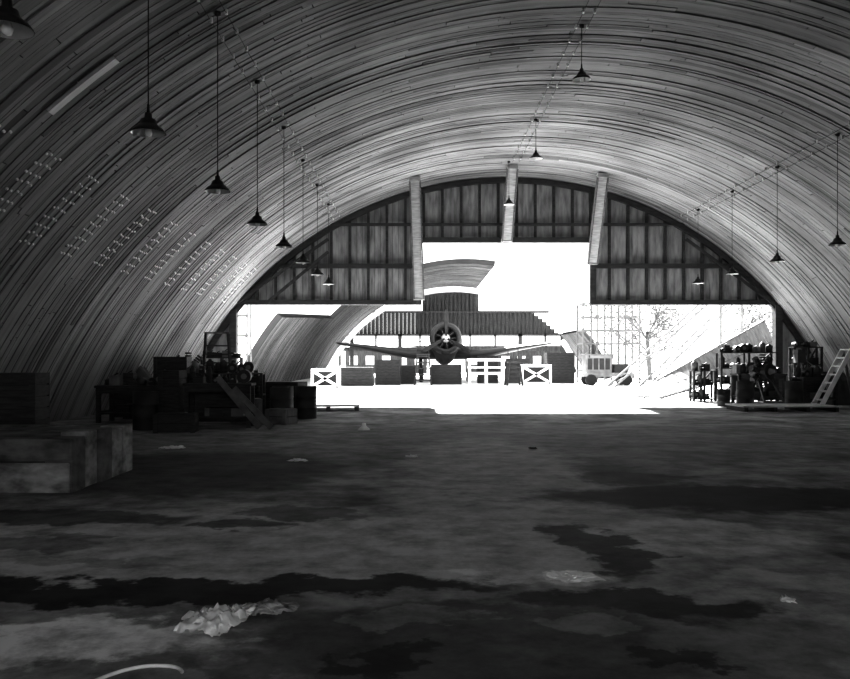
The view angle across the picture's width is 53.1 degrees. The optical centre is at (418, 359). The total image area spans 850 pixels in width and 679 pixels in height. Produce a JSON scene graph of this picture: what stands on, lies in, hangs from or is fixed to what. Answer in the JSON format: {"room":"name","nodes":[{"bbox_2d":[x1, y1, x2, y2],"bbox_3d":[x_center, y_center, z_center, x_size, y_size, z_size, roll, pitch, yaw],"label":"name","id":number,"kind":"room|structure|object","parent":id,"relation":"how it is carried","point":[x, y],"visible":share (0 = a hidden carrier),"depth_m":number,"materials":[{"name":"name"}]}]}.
{"room":"aircraft hangar","nodes":[
{"label":"aircraft hangar","id":0,"kind":"room"},
{"bbox_2d":[0,0,849,421],"bbox_3d":[3.520,-3.023,12.700,26.728,9.254,43.400,0,0,0],"label":"ceiling","id":1,"kind":"structure","parent":0,"point":[683,102],"depth_m":20.17,"materials":[{"name":"grey metal"}]},
{"bbox_2d":[0,0,34,38],"bbox_3d":[-3.320,-4.038,6.850,0.410,2.855,0.410,0,0,0],"label":"pendant lamp","id":2,"kind":"object","parent":1,"relation":"hanging from","point":[12,26],"visible":1,"depth_m":6.82,"materials":[{"name":"metal"}]},
{"bbox_2d":[0,125,255,301],"bbox_3d":[-6.692,-2.790,18.485,1.211,1.299,27.022,0,0,0],"label":"bolts","id":3,"kind":"object","parent":1,"relation":"attached to","point":[3,131],"visible":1,"depth_m":19.14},
{"bbox_2d":[130,0,165,137],"bbox_3d":[-3.200,-4.081,10.050,0.410,2.902,0.410,0,0,0],"label":"pendant lamp","id":4,"kind":"object","parent":1,"relation":"hanging from","point":[148,127],"visible":1,"depth_m":10.03,"materials":[{"name":"metal"}]},
{"bbox_2d":[204,11,230,193],"bbox_3d":[-3.200,-4.081,13.515,0.410,2.902,0.410,0,0,0],"label":"pendant lamp","id":5,"kind":"object","parent":1,"relation":"hanging from","point":[217,186],"visible":1,"depth_m":13.51,"materials":[{"name":"metal"}]},
{"bbox_2d":[247,80,267,226],"bbox_3d":[-3.200,-4.081,16.830,0.410,2.902,0.410,0,0,0],"label":"pendant lamp","id":6,"kind":"object","parent":1,"relation":"hanging from","point":[257,220],"visible":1,"depth_m":16.82,"materials":[{"name":"metal"}]},
{"bbox_2d":[197,0,340,220],"bbox_3d":[-3.200,-5.503,12.550,0.290,0.216,42.100,0,0,0],"label":"wiring","id":7,"kind":"object","parent":1,"relation":"attached to","point":[225,10],"visible":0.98,"depth_m":17.59,"materials":[{"name":"metal"}]},
{"bbox_2d":[275,126,292,248],"bbox_3d":[-3.200,-4.081,20.145,0.410,2.902,0.410,0,0,0],"label":"pendant lamp","id":8,"kind":"object","parent":1,"relation":"hanging from","point":[283,243],"visible":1,"depth_m":20.09,"materials":[{"name":"metal"}]},
{"bbox_2d":[296,159,309,264],"bbox_3d":[-3.200,-4.081,23.460,0.410,2.902,0.410,0,0,0],"label":"pendant lamp","id":9,"kind":"object","parent":1,"relation":"hanging from","point":[303,260],"visible":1,"depth_m":23.41,"materials":[{"name":"metal"}]},
{"bbox_2d":[311,184,323,275],"bbox_3d":[-3.200,-4.081,26.775,0.410,2.902,0.410,0,0,0],"label":"pendant lamp","id":10,"kind":"object","parent":1,"relation":"hanging from","point":[317,272],"visible":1,"depth_m":26.77,"materials":[{"name":"metal"}]},
{"bbox_2d":[323,203,333,285],"bbox_3d":[-3.200,-4.081,30.090,0.410,2.902,0.410,0,0,0],"label":"pendant lamp","id":11,"kind":"object","parent":1,"relation":"hanging from","point":[328,281],"visible":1,"depth_m":30.09,"materials":[{"name":"metal"}]},
{"bbox_2d":[409,176,424,299],"bbox_3d":[-0.073,-4.569,32.545,0.453,4.403,2.423,0,0,4],"label":"knee brace","id":12,"kind":"object","parent":1,"relation":"attached to","point":[415,190],"visible":1,"depth_m":32.39,"materials":[{"name":"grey wood"}]},
{"bbox_2d":[503,161,514,205],"bbox_3d":[3.280,-6.429,31.000,0.410,1.638,0.410,0,0,0],"label":"pendant lamp","id":13,"kind":"object","parent":1,"relation":"hanging from","point":[508,202],"visible":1,"depth_m":30.96,"materials":[{"name":"metal"}]},
{"bbox_2d":[501,164,517,241],"bbox_3d":[3.480,-5.959,32.645,0.440,2.602,2.190,0,0,0],"label":"knee brace","id":14,"kind":"object","parent":1,"relation":"attached to","point":[511,181],"visible":0.91,"depth_m":32.46,"materials":[{"name":"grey wood"}]},
{"bbox_2d":[529,119,542,159],"bbox_3d":[3.520,-6.630,25.600,0.410,1.240,0.410,0,0,0],"label":"pendant lamp","id":15,"kind":"object","parent":1,"relation":"hanging from","point":[535,156],"visible":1,"depth_m":25.56,"materials":[{"name":"metal"}]},
{"bbox_2d":[513,0,600,161],"bbox_3d":[3.520,-7.222,11.200,0.290,0.085,39.400,0,0,0],"label":"wiring","id":16,"kind":"object","parent":1,"relation":"attached to","point":[569,41],"visible":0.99,"depth_m":21.58,"materials":[{"name":"metal"}]},
{"bbox_2d":[572,24,590,82],"bbox_3d":[3.520,-6.630,18.400,0.410,1.240,0.410,0,0,0],"label":"pendant lamp","id":17,"kind":"object","parent":1,"relation":"hanging from","point":[581,77],"visible":1,"depth_m":18.39,"materials":[{"name":"metal"}]},
{"bbox_2d":[586,173,608,264],"bbox_3d":[6.822,-5.317,32.495,0.446,3.116,2.505,0,0,2],"label":"knee brace","id":18,"kind":"object","parent":1,"relation":"attached to","point":[602,179],"visible":1,"depth_m":32.34,"materials":[{"name":"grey wood"}]},
{"bbox_2d":[692,209,702,284],"bbox_3d":[10.240,-4.146,31.200,0.410,2.772,0.410,0,0,0],"label":"pendant lamp","id":19,"kind":"object","parent":1,"relation":"hanging from","point":[697,281],"visible":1,"depth_m":31.15,"materials":[{"name":"metal"}]},
{"bbox_2d":[726,191,738,274],"bbox_3d":[10.240,-4.146,27.800,0.410,2.772,0.410,0,0,0],"label":"pendant lamp","id":20,"kind":"object","parent":1,"relation":"hanging from","point":[731,271],"visible":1,"depth_m":27.74,"materials":[{"name":"metal"}]},
{"bbox_2d":[675,121,849,220],"bbox_3d":[10.240,-5.503,12.550,0.290,0.216,42.100,0,0,0],"label":"wiring","id":21,"kind":"object","parent":1,"relation":"attached to","point":[803,148],"visible":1,"depth_m":24.41,"materials":[{"name":"metal"}]},
{"bbox_2d":[770,166,784,262],"bbox_3d":[10.240,-4.146,24.300,0.410,2.772,0.410,0,0,0],"label":"pendant lamp","id":22,"kind":"object","parent":1,"relation":"hanging from","point":[777,258],"visible":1,"depth_m":24.25,"materials":[{"name":"metal"}]},
{"bbox_2d":[828,133,846,246],"bbox_3d":[10.240,-4.146,20.800,0.410,2.772,0.410,0,0,0],"label":"pendant lamp","id":23,"kind":"object","parent":1,"relation":"hanging from","point":[837,241],"visible":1,"depth_m":20.79,"materials":[{"name":"metal"}]},
{"bbox_2d":[0,400,849,678],"bbox_3d":[3.550,1.700,12.700,26.900,0.200,43.400,0,0,0],"label":"floor","id":24,"kind":"structure","parent":0,"point":[696,518],"depth_m":7.37,"materials":[{"name":"concrete"}]},
{"bbox_2d":[0,373,49,424],"bbox_3d":[-6.850,0.910,14.400,0.900,1.380,0.860,0,0,-9],"label":"wooden crate","id":25,"kind":"object","parent":24,"relation":"on","point":[24,397],"visible":0.73,"depth_m":14.04,"materials":[{"name":"black wood"}]},
{"bbox_2d":[0,424,131,492],"bbox_3d":[-6.076,1.250,11.295,3.848,0.699,2.190,0,0,0],"label":"crate","id":26,"kind":"object","parent":24,"relation":"on","point":[33,458],"visible":1,"depth_m":10.29,"materials":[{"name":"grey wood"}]},
{"bbox_2d":[94,370,157,422],"bbox_3d":[-7.210,0.930,21.901,2.020,1.341,0.890,0,0,6],"label":"workbench","id":27,"kind":"object","parent":24,"relation":"on","point":[120,388],"visible":0.62,"depth_m":21.70,"materials":[{"name":"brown wood"}]},
{"bbox_2d":[95,664,183,678],"bbox_3d":[-1.427,1.589,4.339,0.432,0.019,0.151,0,0,-18],"label":"hose","id":28,"kind":"object","parent":24,"relation":"on","point":[143,666],"visible":1,"depth_m":4.38,"materials":[{"name":"rubber"}]},
{"bbox_2d":[123,366,164,418],"bbox_3d":[-7.500,0.879,23.800,1.100,1.441,1.400,0,0,0],"label":"engine","id":29,"kind":"object","parent":24,"relation":"on","point":[141,372],"visible":0.13,"depth_m":23.59,"materials":[{"name":"black metal"}]},
{"bbox_2d":[132,391,158,429],"bbox_3d":[-6.300,1.160,19.600,0.604,0.880,0.604,0,0,0],"label":"drum","id":30,"kind":"object","parent":24,"relation":"on","point":[145,404],"visible":0.88,"depth_m":19.34,"materials":[{"name":"metal"}]},
{"bbox_2d":[158,370,185,411],"bbox_3d":[-5.950,0.925,20.500,0.500,1.350,0.660,0,0,0],"label":"wooden crate","id":31,"kind":"object","parent":24,"relation":"on","point":[170,388],"visible":0.66,"depth_m":20.20,"materials":[{"name":"black wood"}]},
{"bbox_2d":[158,445,185,448],"bbox_3d":[-4.492,1.572,15.472,0.489,0.044,0.484,0,0,-14],"label":"rag","id":32,"kind":"object","parent":24,"relation":"on","point":[170,446],"visible":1,"depth_m":15.38,"materials":[{"name":"fabric"}]},
{"bbox_2d":[153,357,191,375],"bbox_3d":[-7.700,0.750,26.600,1.000,1.700,0.960,0,0,-6],"label":"wooden crate","id":33,"kind":"object","parent":24,"relation":"on","point":[159,363],"visible":0.34,"depth_m":26.15,"materials":[{"name":"black wood"}]},
{"bbox_2d":[153,412,198,432],"bbox_3d":[-5.400,1.390,18.900,0.900,0.420,0.560,0,0,-6],"label":"wooden crate","id":34,"kind":"object","parent":24,"relation":"on","point":[163,422],"visible":1,"depth_m":18.66,"materials":[{"name":"black wood"}]},
{"bbox_2d":[176,352,205,369],"bbox_3d":[-7.700,0.672,28.400,1.228,1.855,1.200,0,0,-23],"label":"engine","id":35,"kind":"object","parent":24,"relation":"on","point":[198,356],"visible":0.11,"depth_m":28.43,"materials":[{"name":"metal"}]},
{"bbox_2d":[173,602,246,636],"bbox_3d":[-1.267,1.544,5.149,0.406,0.099,0.481,0,0,9],"label":"rag","id":36,"kind":"object","parent":24,"relation":"on","point":[220,618],"visible":1,"depth_m":5.07,"materials":[{"name":"fabric"}]},
{"bbox_2d":[203,332,231,364],"bbox_3d":[-7.103,0.316,29.911,1.160,2.592,1.158,0,0,-14],"label":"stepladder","id":37,"kind":"object","parent":24,"relation":"on","point":[228,345],"visible":0.37,"depth_m":29.76,"materials":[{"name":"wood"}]},
{"bbox_2d":[182,366,255,427],"bbox_3d":[-4.750,0.866,20.300,1.600,1.467,0.790,0,0,-3],"label":"workbench","id":38,"kind":"object","parent":24,"relation":"on","point":[213,404],"visible":0.83,"depth_m":20.21,"materials":[{"name":"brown wood"}]},
{"bbox_2d":[183,360,259,397],"bbox_3d":[-5.897,0.806,25.370,2.400,1.587,0.951,0,0,-6],"label":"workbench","id":39,"kind":"object","parent":24,"relation":"on","point":[257,381],"visible":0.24,"depth_m":25.20,"materials":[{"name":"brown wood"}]},
{"bbox_2d":[200,349,243,375],"bbox_3d":[-7.303,0.588,31.483,1.547,2.025,0.563,0,0,-6],"label":"rack","id":40,"kind":"object","parent":24,"relation":"on","point":[233,354],"visible":0.2,"depth_m":31.36,"materials":[{"name":"grey metal"}]},
{"bbox_2d":[187,359,265,415],"bbox_3d":[-5.200,0.785,22.992,2.025,1.629,0.646,0,0,-3],"label":"rack","id":41,"kind":"object","parent":24,"relation":"on","point":[221,368],"visible":0.36,"depth_m":22.86,"materials":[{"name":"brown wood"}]},
{"bbox_2d":[228,603,255,618],"bbox_3d":[-1.133,1.563,5.366,0.228,0.062,0.305,0,0,-7],"label":"rag","id":42,"kind":"object","parent":24,"relation":"on","point":[236,606],"visible":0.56,"depth_m":5.35,"materials":[{"name":"fabric"}]},
{"bbox_2d":[215,375,273,428],"bbox_3d":[-4.051,0.987,19.726,1.419,1.266,0.108,0,0,6],"label":"planks","id":43,"kind":"object","parent":24,"relation":"on","point":[235,394],"visible":0.93,"depth_m":19.71,"materials":[{"name":"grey wood"}]},
{"bbox_2d":[230,398,261,423],"bbox_3d":[-4.400,1.290,21.600,0.750,0.620,0.660,0,0,-17],"label":"wooden crate","id":44,"kind":"object","parent":24,"relation":"on","point":[258,401],"visible":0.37,"depth_m":21.38,"materials":[{"name":"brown wood"}]},
{"bbox_2d":[242,598,299,615],"bbox_3d":[-0.971,1.564,5.449,0.403,0.060,0.343,0,0,0],"label":"rag","id":45,"kind":"object","parent":24,"relation":"on","point":[267,606],"visible":0.94,"depth_m":5.39,"materials":[{"name":"fabric"}]},
{"bbox_2d":[265,408,297,424],"bbox_3d":[-3.450,1.410,21.300,0.600,0.380,0.560,0,0,23],"label":"wooden crate","id":46,"kind":"object","parent":24,"relation":"on","point":[284,416],"visible":0.94,"depth_m":21.09,"materials":[{"name":"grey wood"}]},
{"bbox_2d":[270,387,292,408],"bbox_3d":[-3.620,1.160,22.300,0.604,0.880,0.604,0,0,0],"label":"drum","id":47,"kind":"object","parent":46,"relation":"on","point":[280,397],"visible":0.48,"depth_m":22.06,"materials":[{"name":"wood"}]},
{"bbox_2d":[272,386,293,407],"bbox_3d":[-3.750,1.160,23.400,0.604,0.880,0.604,0,0,0],"label":"drum","id":48,"kind":"object","parent":24,"relation":"on","point":[272,386],"visible":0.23,"depth_m":23.32,"materials":[{"name":"metal"}]},
{"bbox_2d":[265,381,306,408],"bbox_3d":[-4.000,1.125,25.400,1.100,0.950,0.860,0,0,11],"label":"table","id":49,"kind":"object","parent":24,"relation":"on","point":[268,385],"visible":0.29,"depth_m":25.07,"materials":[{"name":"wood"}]},
{"bbox_2d":[287,458,307,461],"bbox_3d":[-1.926,1.573,13.473,0.353,0.042,0.353,0,0,-8],"label":"rag","id":50,"kind":"object","parent":24,"relation":"on","point":[293,459],"visible":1,"depth_m":13.41,"materials":[{"name":"fabric"}]},
{"bbox_2d":[295,386,316,418],"bbox_3d":[-3.100,1.160,23.300,0.604,0.880,0.604,0,0,0],"label":"drum","id":51,"kind":"object","parent":24,"relation":"on","point":[305,396],"visible":0.94,"depth_m":23.05,"materials":[{"name":"metal"}]},
{"bbox_2d":[317,404,359,410],"bbox_3d":[-2.898,1.520,27.180,2.000,0.160,1.160,0,0,-6],"label":"wooden pallet","id":52,"kind":"object","parent":24,"relation":"on","point":[356,406],"visible":0.65,"depth_m":26.90,"materials":[{"name":"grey wood"}]},
{"bbox_2d":[358,423,369,430],"bbox_3d":[-1.257,1.520,19.429,0.280,0.160,0.280,0,0,0],"label":"lampshade","id":53,"kind":"object","parent":24,"relation":"on","point":[363,427],"visible":1,"depth_m":19.36,"materials":[{"name":"metal"}]},
{"bbox_2d":[543,570,605,582],"bbox_3d":[1.130,1.588,6.266,0.437,0.012,0.394,0,0,-3],"label":"rag","id":54,"kind":"object","parent":24,"relation":"on","point":[567,576],"visible":1,"depth_m":6.24,"materials":[{"name":"white fabric"}]},
{"bbox_2d":[689,361,716,401],"bbox_3d":[11.000,0.818,32.908,0.939,1.565,0.614,0,0,0],"label":"rack","id":55,"kind":"object","parent":24,"relation":"on","point":[701,394],"visible":0.99,"depth_m":32.83,"materials":[{"name":"black metal"}]},
{"bbox_2d":[717,389,729,406],"bbox_3d":[10.500,1.300,29.300,0.464,0.600,0.464,0,0,0],"label":"drum","id":56,"kind":"object","parent":24,"relation":"on","point":[723,395],"visible":0.94,"depth_m":29.11,"materials":[{"name":"metal"}]},
{"bbox_2d":[736,381,753,402],"bbox_3d":[11.200,1.160,29.200,0.604,0.880,0.604,0,0,0],"label":"drum","id":57,"kind":"object","parent":24,"relation":"on","point":[744,389],"visible":0.71,"depth_m":28.95,"materials":[{"name":"metal"}]},
{"bbox_2d":[715,342,777,400],"bbox_3d":[12.600,0.454,32.682,2.232,2.292,0.666,0,0,0],"label":"rack","id":58,"kind":"object","parent":24,"relation":"on","point":[742,348],"visible":0.44,"depth_m":32.58,"materials":[{"name":"black metal"}]},
{"bbox_2d":[730,363,787,402],"bbox_3d":[12.488,0.847,31.300,1.825,1.506,0.790,0,0,0],"label":"workbench","id":59,"kind":"object","parent":24,"relation":"on","point":[739,372],"visible":0.5,"depth_m":31.22,"materials":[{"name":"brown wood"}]},
{"bbox_2d":[748,354,784,402],"bbox_3d":[12.100,0.698,29.900,1.228,1.805,1.200,0,0,-29],"label":"engine","id":60,"kind":"object","parent":24,"relation":"on","point":[763,373],"visible":0.91,"depth_m":29.71,"materials":[{"name":"metal"}]},
{"bbox_2d":[725,403,840,411],"bbox_3d":[11.500,1.510,26.985,3.000,0.180,1.570,0,0,0],"label":"wooden pallet","id":61,"kind":"object","parent":24,"relation":"on","point":[743,407],"visible":1,"depth_m":26.69,"materials":[{"name":"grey wood"}]},
{"bbox_2d":[779,595,797,603],"bbox_3d":[2.436,1.575,5.627,0.102,0.038,0.130,0,0,4],"label":"rag","id":62,"kind":"object","parent":24,"relation":"on","point":[786,598],"visible":1,"depth_m":5.60,"materials":[{"name":"fabric"}]},
{"bbox_2d":[785,381,803,402],"bbox_3d":[12.750,1.160,28.900,0.604,0.880,0.604,0,0,0],"label":"drum","id":63,"kind":"object","parent":24,"relation":"on","point":[793,389],"visible":0.77,"depth_m":28.65,"materials":[{"name":"metal"}]},
{"bbox_2d":[788,340,822,380],"bbox_3d":[14.600,0.416,32.061,1.144,2.367,0.609,0,0,0],"label":"rack","id":64,"kind":"object","parent":24,"relation":"on","point":[814,361],"visible":0.36,"depth_m":32.00,"materials":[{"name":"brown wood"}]},
{"bbox_2d":[789,365,837,405],"bbox_3d":[13.750,0.890,29.600,1.400,1.420,0.790,0,0,-11],"label":"workbench","id":65,"kind":"object","parent":24,"relation":"on","point":[812,378],"visible":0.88,"depth_m":29.42,"materials":[{"name":"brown wood"}]},
{"bbox_2d":[793,349,812,376],"bbox_3d":[13.937,0.610,31.054,0.710,1.980,0.936,0,0,11],"label":"press","id":66,"kind":"object","parent":65,"relation":"on","point":[799,356],"visible":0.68,"depth_m":30.67,"materials":[{"name":"metal"}]},
{"bbox_2d":[811,348,849,403],"bbox_3d":[13.987,0.611,28.445,1.674,1.995,0.704,0,0,-6],"label":"stepladder","id":67,"kind":"object","parent":24,"relation":"on","point":[841,354],"visible":0.92,"depth_m":28.57,"materials":[{"name":"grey wood"}]},
{"bbox_2d":[817,372,849,404],"bbox_3d":[15.100,0.994,30.700,1.000,1.212,1.400,0,0,0],"label":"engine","id":68,"kind":"object","parent":24,"relation":"on","point":[843,388],"visible":0.44,"depth_m":30.11,"materials":[{"name":"black metal"}]},
{"bbox_2d":[327,287,581,371],"bbox_3d":[3.660,-2.716,85.005,25.855,9.168,0.510,0,0,0],"label":"hangar","id":69,"kind":"structure","parent":0,"point":[461,303],"depth_m":85.06,"materials":[{"name":"grey metal"}]},
{"bbox_2d":[199,178,814,399],"bbox_3d":[3.525,-2.900,33.900,25.850,9.000,0.400,0,0,0],"label":"wall","id":70,"kind":"structure","parent":0,"point":[647,257],"depth_m":34.00,"materials":[{"name":"grey metal"}]},
{"label":"outside","id":71,"kind":"structure","parent":0,"visible":0},
{"bbox_2d":[297,365,728,399],"bbox_3d":[0.000,1.702,95.500,300.000,0.197,329.000,0,0,0],"label":"ground","id":72,"kind":"structure","parent":71,"point":[423,390],"depth_m":43.25,"materials":[{"name":"white concrete"}]},
{"bbox_2d":[238,305,251,361],"bbox_3d":[-8.450,-0.705,40.000,0.970,4.645,0.970,0,0,0],"label":"scaffold","id":73,"kind":"object","parent":72,"relation":"on","point":[246,335],"visible":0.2,"depth_m":39.54,"materials":[{"name":"white metal"}]},
{"bbox_2d":[244,313,332,381],"bbox_3d":[-8.143,-0.886,54.500,3.402,4.980,19.000,0,0,0],"label":"shell","id":74,"kind":"object","parent":72,"relation":"on","point":[279,351],"visible":0.85,"depth_m":52.41,"materials":[{"name":"grey metal"}]},
{"bbox_2d":[311,369,340,387],"bbox_3d":[-5.317,1.050,48.600,1.600,1.100,1.060,0,0,0],"label":"crate","id":75,"kind":"object","parent":72,"relation":"on","point":[321,378],"visible":0.89,"depth_m":48.08,"materials":[{"name":"wood"}]},
{"bbox_2d":[337,367,373,385],"bbox_3d":[-3.928,1.025,53.000,2.200,1.150,1.260,0,0,0],"label":"wooden crate","id":76,"kind":"object","parent":72,"relation":"on","point":[350,376],"visible":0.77,"depth_m":52.40,"materials":[{"name":"black wood"}]},
{"bbox_2d":[344,339,429,372],"bbox_3d":[-4.000,-0.550,107.000,10.800,4.300,6.800,0,0,0],"label":"shed","id":77,"kind":"object","parent":72,"relation":"on","point":[361,358],"visible":0.5,"depth_m":104.01,"materials":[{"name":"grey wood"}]},
{"bbox_2d":[375,360,400,384],"bbox_3d":[-2.006,0.800,55.000,1.600,1.600,1.060,0,0,0],"label":"wooden crate","id":78,"kind":"object","parent":72,"relation":"on","point":[387,372],"visible":1,"depth_m":54.50,"materials":[{"name":"black wood"}]},
{"bbox_2d":[293,259,494,380],"bbox_3d":[-2.040,-3.023,74.300,15.609,9.253,20.200,0,0,0],"label":"roof","id":79,"kind":"structure","parent":72,"relation":"on","point":[451,272],"depth_m":71.12,"materials":[{"name":"grey metal"}]},
{"bbox_2d":[401,366,415,383],"bbox_3d":[-0.738,1.000,56.900,1.000,1.200,1.060,0,0,-6],"label":"wooden crate","id":80,"kind":"object","parent":72,"relation":"on","point":[407,372],"visible":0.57,"depth_m":56.40,"materials":[{"name":"black wood"}]},
{"bbox_2d":[414,341,431,384],"bbox_3d":[0.259,0.194,54.600,1.181,2.837,1.499,0,0,0],"label":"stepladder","id":81,"kind":"object","parent":72,"relation":"on","point":[417,354],"visible":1,"depth_m":54.06,"materials":[{"name":"metal"}]},
{"bbox_2d":[336,309,552,381],"bbox_3d":[2.762,-0.945,63.283,13.416,5.090,13.121,0,0,35],"label":"aircraft","id":82,"kind":"object","parent":72,"relation":"on","point":[445,338],"visible":0.91,"depth_m":60.70,"materials":[{"name":"paint"}]},
{"bbox_2d":[431,365,461,384],"bbox_3d":[1.779,0.950,56.000,2.000,1.300,1.060,0,0,0],"label":"wooden crate","id":83,"kind":"object","parent":72,"relation":"on","point":[441,374],"visible":0.82,"depth_m":55.50,"materials":[{"name":"black wood"}]},
{"bbox_2d":[467,358,505,384],"bbox_3d":[4.414,0.754,56.000,2.500,1.707,1.219,0,0,0],"label":"trestle","id":84,"kind":"object","parent":72,"relation":"on","point":[485,373],"visible":0.94,"depth_m":55.51,"materials":[{"name":"white paint"}]},
{"bbox_2d":[477,356,497,382],"bbox_3d":[4.741,0.650,58.800,1.400,1.900,0.860,0,0,0],"label":"wooden crate","id":85,"kind":"object","parent":72,"relation":"on","point":[480,378],"visible":0.73,"depth_m":58.40,"materials":[{"name":"black wood"}]},
{"bbox_2d":[504,362,523,385],"bbox_3d":[5.972,0.443,53.600,1.094,2.337,1.533,0,0,0],"label":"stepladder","id":86,"kind":"object","parent":72,"relation":"on","point":[506,381],"visible":0.99,"depth_m":53.07,"materials":[{"name":"metal"}]},
{"bbox_2d":[505,359,528,382],"bbox_3d":[6.729,0.750,58.500,1.600,1.700,0.860,0,0,0],"label":"wooden crate","id":87,"kind":"object","parent":72,"relation":"on","point":[523,361],"visible":0.47,"depth_m":58.10,"materials":[{"name":"black wood"}]},
{"bbox_2d":[461,336,575,372],"bbox_3d":[13.000,-0.750,111.000,14.800,4.700,6.800,0,0,0],"label":"shed","id":88,"kind":"object","parent":72,"relation":"on","point":[535,357],"visible":0.24,"depth_m":108.39,"materials":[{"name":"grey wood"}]},
{"bbox_2d":[520,365,551,384],"bbox_3d":[7.645,0.950,56.000,2.000,1.300,1.260,0,0,0],"label":"crate","id":89,"kind":"object","parent":72,"relation":"on","point":[532,374],"visible":0.76,"depth_m":55.38,"materials":[{"name":"wood"}]},
{"bbox_2d":[545,353,574,382],"bbox_3d":[9.758,0.550,59.000,1.900,2.100,1.060,0,0,0],"label":"wooden crate","id":90,"kind":"object","parent":72,"relation":"on","point":[563,364],"visible":0.78,"depth_m":58.50,"materials":[{"name":"black wood"}]},
{"bbox_2d":[561,329,609,377],"bbox_3d":[15.476,-0.555,79.200,2.815,4.318,10.400,0,0,0],"label":"shell","id":91,"kind":"object","parent":72,"relation":"on","point":[570,337],"visible":0.44,"depth_m":79.58,"materials":[{"name":"grey metal"}]},
{"bbox_2d":[577,303,640,383],"bbox_3d":[12.900,-1.107,58.000,3.900,5.465,2.100,0,0,0],"label":"scaffold","id":92,"kind":"object","parent":72,"relation":"on","point":[596,316],"visible":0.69,"depth_m":56.98,"materials":[{"name":"white metal"}]},
{"bbox_2d":[578,344,646,385],"bbox_3d":[12.387,0.300,54.000,4.215,2.600,1.700,0,0,0],"label":"cart","id":93,"kind":"object","parent":72,"relation":"on","point":[594,365],"visible":0.88,"depth_m":53.30,"materials":[{"name":"paint"}]},
{"bbox_2d":[594,305,693,379],"bbox_3d":[18.290,-2.081,66.840,7.491,7.488,6.681,0,0,43],"label":"tree","id":94,"kind":"object","parent":72,"relation":"on","point":[662,321],"visible":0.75,"depth_m":66.66,"materials":[{"name":"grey plant"}]},
{"bbox_2d":[605,305,742,386],"bbox_3d":[15.501,-1.300,51.000,9.068,5.875,2.120,0,0,0],"label":"roof truss","id":95,"kind":"object","parent":72,"relation":"on","point":[719,316],"visible":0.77,"depth_m":50.04,"materials":[{"name":"white metal"}]},
{"bbox_2d":[628,320,771,398],"bbox_3d":[11.945,-0.075,35.781,6.134,3.367,1.842,0,0,0],"label":"roof panel","id":96,"kind":"object","parent":72,"relation":"on","point":[675,382],"visible":0.56,"depth_m":35.95,"materials":[{"name":"grey metal"}]},
{"bbox_2d":[705,305,771,340],"bbox_3d":[26.405,-2.324,66.966,6.738,7.976,5.892,0,0,-37],"label":"tree","id":97,"kind":"object","parent":72,"relation":"on","point":[760,315],"visible":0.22,"depth_m":66.58,"materials":[{"name":"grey plant"}]}
]}

